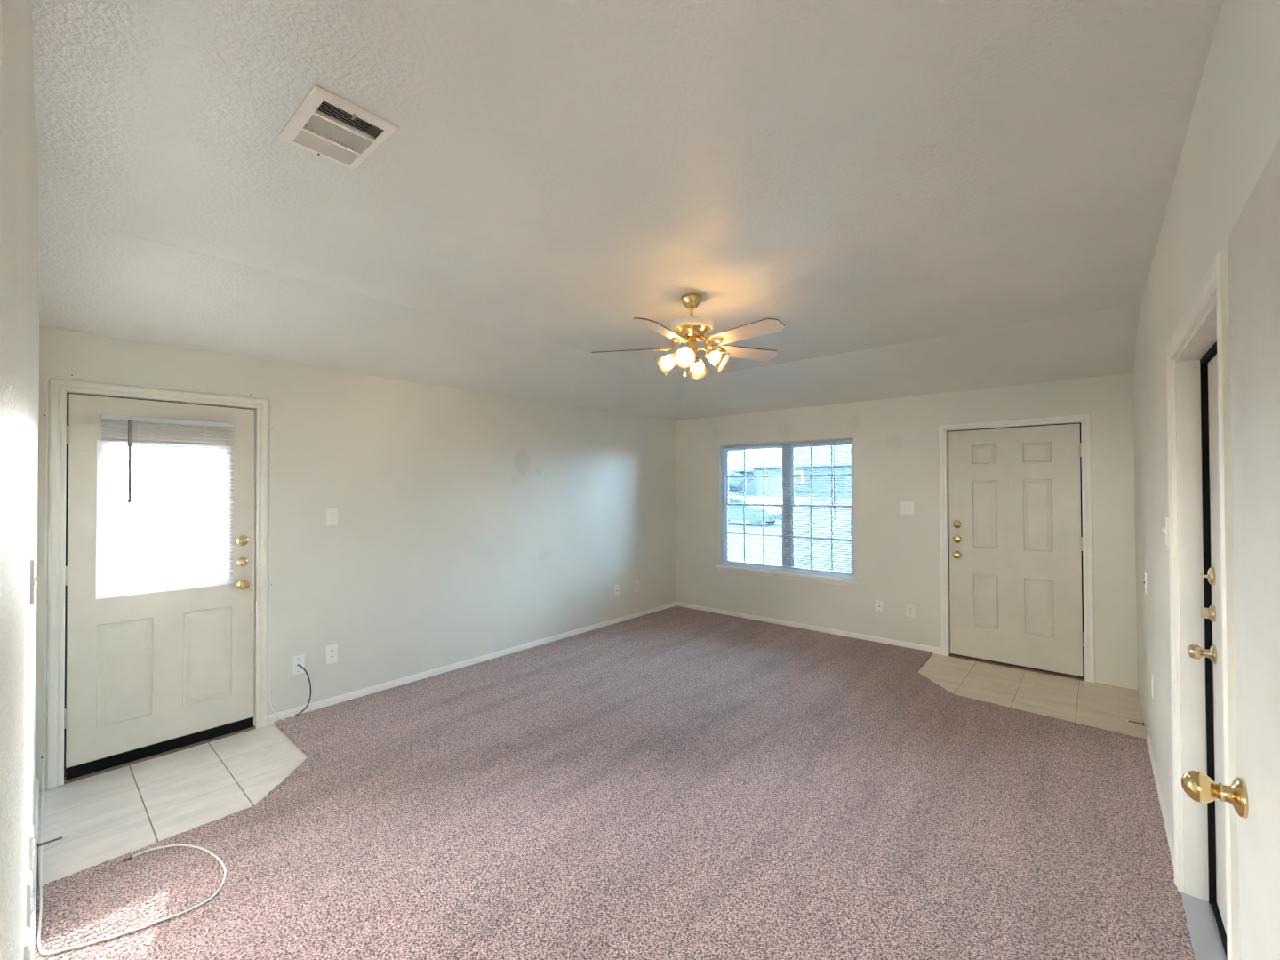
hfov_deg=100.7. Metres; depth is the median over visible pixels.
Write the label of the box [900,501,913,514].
light switch
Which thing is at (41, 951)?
cable
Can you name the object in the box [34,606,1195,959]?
floor
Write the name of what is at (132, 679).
door
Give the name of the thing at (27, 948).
wall outlet
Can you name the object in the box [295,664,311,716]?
cord
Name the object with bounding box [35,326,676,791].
wall
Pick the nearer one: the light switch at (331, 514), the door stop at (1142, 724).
the door stop at (1142, 724)
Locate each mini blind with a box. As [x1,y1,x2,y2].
[99,414,234,598]
[722,442,783,567]
[782,438,853,575]
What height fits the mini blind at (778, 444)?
1.404 m
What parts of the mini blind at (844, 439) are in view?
rail, ladder cord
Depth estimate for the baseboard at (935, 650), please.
5.62 m
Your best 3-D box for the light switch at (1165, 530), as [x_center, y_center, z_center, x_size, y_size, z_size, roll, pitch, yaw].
[2.265,0.221,2.290,0.019,0.122,0.078,-1,-1,41]
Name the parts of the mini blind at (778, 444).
ladder cord, rail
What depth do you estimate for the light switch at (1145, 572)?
3.23 m
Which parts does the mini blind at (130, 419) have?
rail, ladder cord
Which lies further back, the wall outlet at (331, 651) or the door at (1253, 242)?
the wall outlet at (331, 651)
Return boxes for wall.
[0,0,39,959]
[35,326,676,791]
[675,373,1137,689]
[1132,0,1279,875]
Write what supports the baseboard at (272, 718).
attached to the wall at (471, 524)
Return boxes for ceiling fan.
[591,293,784,379]
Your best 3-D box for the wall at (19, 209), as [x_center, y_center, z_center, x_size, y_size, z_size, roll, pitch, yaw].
[-1.930,0.266,1.603,3.525,2.855,0.120,-1,-1,42]
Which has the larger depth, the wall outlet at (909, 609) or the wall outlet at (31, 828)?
the wall outlet at (909, 609)
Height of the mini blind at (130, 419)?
1.010 m
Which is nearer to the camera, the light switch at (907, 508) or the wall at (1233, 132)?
the wall at (1233, 132)
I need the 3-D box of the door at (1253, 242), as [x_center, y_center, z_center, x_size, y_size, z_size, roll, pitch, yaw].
[0.880,0.532,0.747,0.116,2.018,0.783,-1,-1,41]
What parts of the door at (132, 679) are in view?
lite frame, knob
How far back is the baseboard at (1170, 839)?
2.56 m
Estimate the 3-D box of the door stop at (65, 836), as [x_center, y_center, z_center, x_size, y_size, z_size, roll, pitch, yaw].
[-2.528,1.552,2.280,0.022,0.021,0.086,-1,-1,41]
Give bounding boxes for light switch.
[30,558,39,604]
[325,508,337,525]
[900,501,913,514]
[1161,516,1168,545]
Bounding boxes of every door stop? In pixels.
[36,834,66,848]
[1125,720,1143,726]
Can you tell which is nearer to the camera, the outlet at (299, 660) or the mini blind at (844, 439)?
the outlet at (299, 660)
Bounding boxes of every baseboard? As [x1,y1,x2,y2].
[29,777,39,959]
[268,601,676,725]
[676,601,941,655]
[1146,735,1173,864]
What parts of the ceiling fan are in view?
blade, blade, lamp shade, bulb, blade, lamp shade, bulb, lamp arm, bulb, lamp shade, lamp arm, bulb, lamp shade, blade, blade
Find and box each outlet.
[24,927,31,959]
[26,871,32,932]
[29,825,34,877]
[291,654,303,675]
[325,643,337,664]
[614,584,618,596]
[634,580,639,591]
[875,600,883,612]
[905,604,915,617]
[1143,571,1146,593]
[1151,671,1153,698]
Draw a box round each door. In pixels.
[46,377,268,790]
[938,413,1095,682]
[1165,249,1239,959]
[1181,138,1279,959]
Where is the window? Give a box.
[715,438,859,587]
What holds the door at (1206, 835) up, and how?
in the wall at (1233, 132)
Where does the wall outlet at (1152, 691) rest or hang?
attached to the wall at (1233, 132)
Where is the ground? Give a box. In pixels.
[103,496,223,591]
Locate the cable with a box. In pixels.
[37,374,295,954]
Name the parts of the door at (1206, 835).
knob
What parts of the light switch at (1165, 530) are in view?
plate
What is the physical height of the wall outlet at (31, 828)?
0.130 m
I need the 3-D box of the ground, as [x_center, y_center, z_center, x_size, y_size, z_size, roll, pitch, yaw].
[-5.071,2.511,70.504,220.000,0.750,220.000,-1,-1,41]
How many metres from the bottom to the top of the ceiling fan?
0.483 m
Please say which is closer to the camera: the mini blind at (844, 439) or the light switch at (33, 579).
the light switch at (33, 579)
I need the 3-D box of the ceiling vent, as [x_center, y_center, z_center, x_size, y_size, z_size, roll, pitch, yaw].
[-0.968,-1.130,1.697,0.340,0.070,0.237,-1,-1,41]
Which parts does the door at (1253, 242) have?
knob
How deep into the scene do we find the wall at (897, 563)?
5.14 m
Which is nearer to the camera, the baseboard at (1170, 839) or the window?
the baseboard at (1170, 839)
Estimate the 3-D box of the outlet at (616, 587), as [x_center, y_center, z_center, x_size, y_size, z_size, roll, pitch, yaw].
[-0.263,1.261,6.041,0.013,0.128,0.075,-1,-1,41]
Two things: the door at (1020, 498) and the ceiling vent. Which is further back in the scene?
the door at (1020, 498)
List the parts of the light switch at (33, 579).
plate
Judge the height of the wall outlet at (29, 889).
0.130 m
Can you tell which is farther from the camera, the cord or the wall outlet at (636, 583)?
the wall outlet at (636, 583)
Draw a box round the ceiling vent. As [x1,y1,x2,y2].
[277,83,399,170]
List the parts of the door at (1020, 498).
knob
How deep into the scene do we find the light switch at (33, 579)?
1.51 m
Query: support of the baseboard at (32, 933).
attached to the wall at (19, 209)
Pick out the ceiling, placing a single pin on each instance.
(926, 196)
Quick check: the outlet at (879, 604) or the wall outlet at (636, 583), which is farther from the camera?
the wall outlet at (636, 583)
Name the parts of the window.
sash, sash, glass pane, glass pane, sill, sash, sash, glass pane, glass pane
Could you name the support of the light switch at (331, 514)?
attached to the wall at (471, 524)
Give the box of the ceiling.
[31,0,1223,420]

